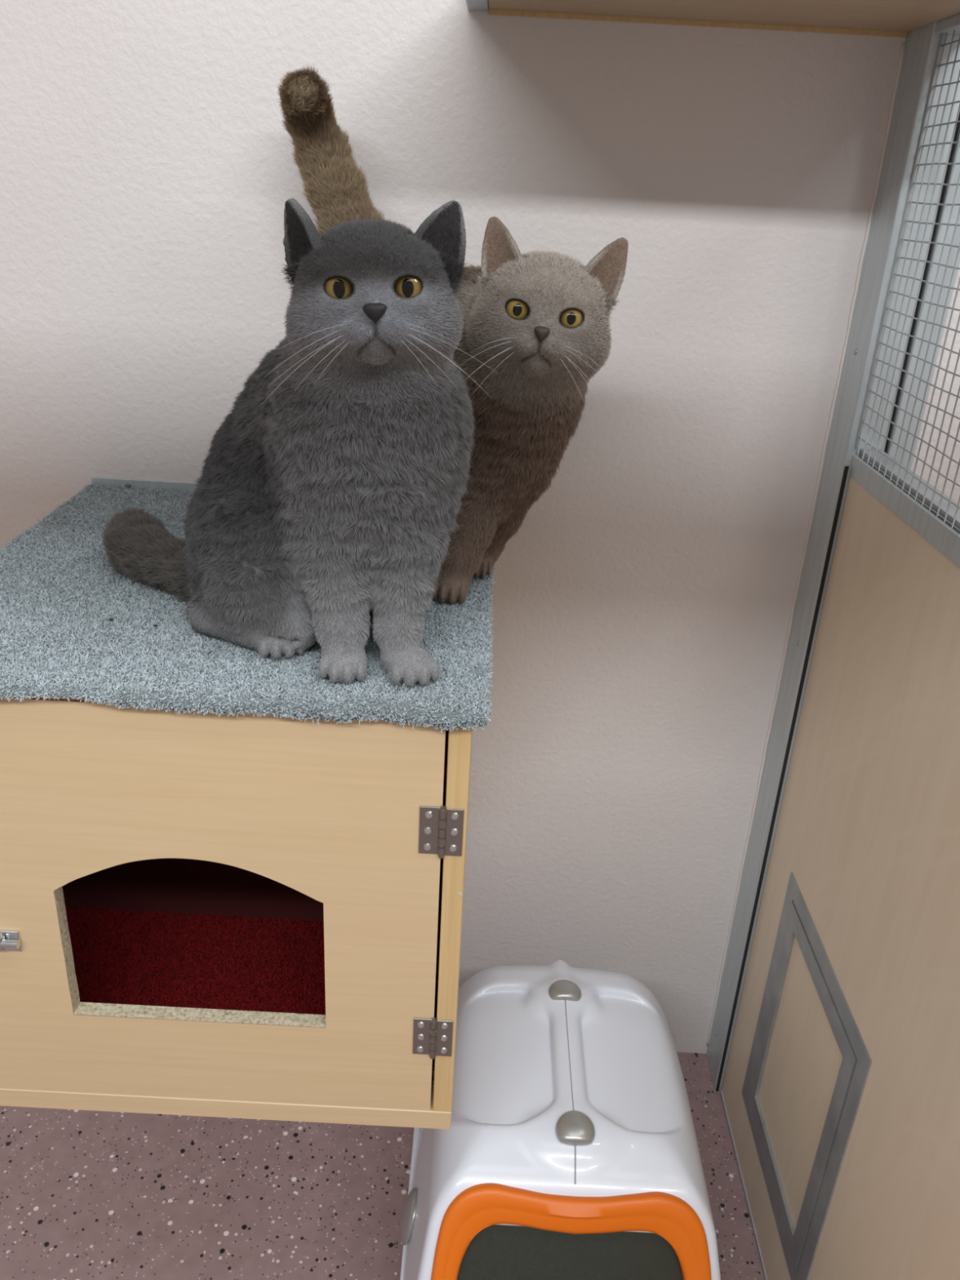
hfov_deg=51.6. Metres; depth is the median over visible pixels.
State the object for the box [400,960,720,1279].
box
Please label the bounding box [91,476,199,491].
wall strip
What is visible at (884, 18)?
wall shelf
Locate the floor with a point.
(85, 1194)
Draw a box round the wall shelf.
[466,0,959,37]
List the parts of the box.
swing door, door frame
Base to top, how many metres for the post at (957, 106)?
1.620 m
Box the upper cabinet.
[0,695,472,1128]
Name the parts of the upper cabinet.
bolt plate, panel, panel, divider panel, panel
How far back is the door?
1.07 m
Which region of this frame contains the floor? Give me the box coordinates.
[0,1052,765,1279]
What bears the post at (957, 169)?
attached to the door
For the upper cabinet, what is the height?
0.474 m
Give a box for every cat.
[100,197,497,688]
[277,64,628,604]
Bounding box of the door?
[706,13,959,1279]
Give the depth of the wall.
1.17 m
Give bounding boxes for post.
[880,86,959,449]
[886,124,959,470]
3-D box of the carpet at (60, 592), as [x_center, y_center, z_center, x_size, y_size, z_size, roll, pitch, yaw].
[-0.247,-0.062,1.025,0.517,0.017,0.539,3,25,0]
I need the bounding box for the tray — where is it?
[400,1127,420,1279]
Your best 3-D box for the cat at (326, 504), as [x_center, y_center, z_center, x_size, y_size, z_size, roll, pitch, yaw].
[-0.164,-0.192,0.861,0.214,0.363,0.430,-17,31,-36]
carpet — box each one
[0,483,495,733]
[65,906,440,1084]
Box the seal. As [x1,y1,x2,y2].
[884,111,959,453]
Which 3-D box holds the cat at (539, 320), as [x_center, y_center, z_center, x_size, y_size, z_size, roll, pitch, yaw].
[-0.034,-0.294,0.982,0.171,0.460,0.430,-17,31,-36]
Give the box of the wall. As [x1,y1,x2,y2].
[0,0,959,1053]
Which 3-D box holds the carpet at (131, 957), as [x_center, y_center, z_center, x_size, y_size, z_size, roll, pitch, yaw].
[-0.277,0.390,1.103,0.460,0.009,0.227,3,25,0]

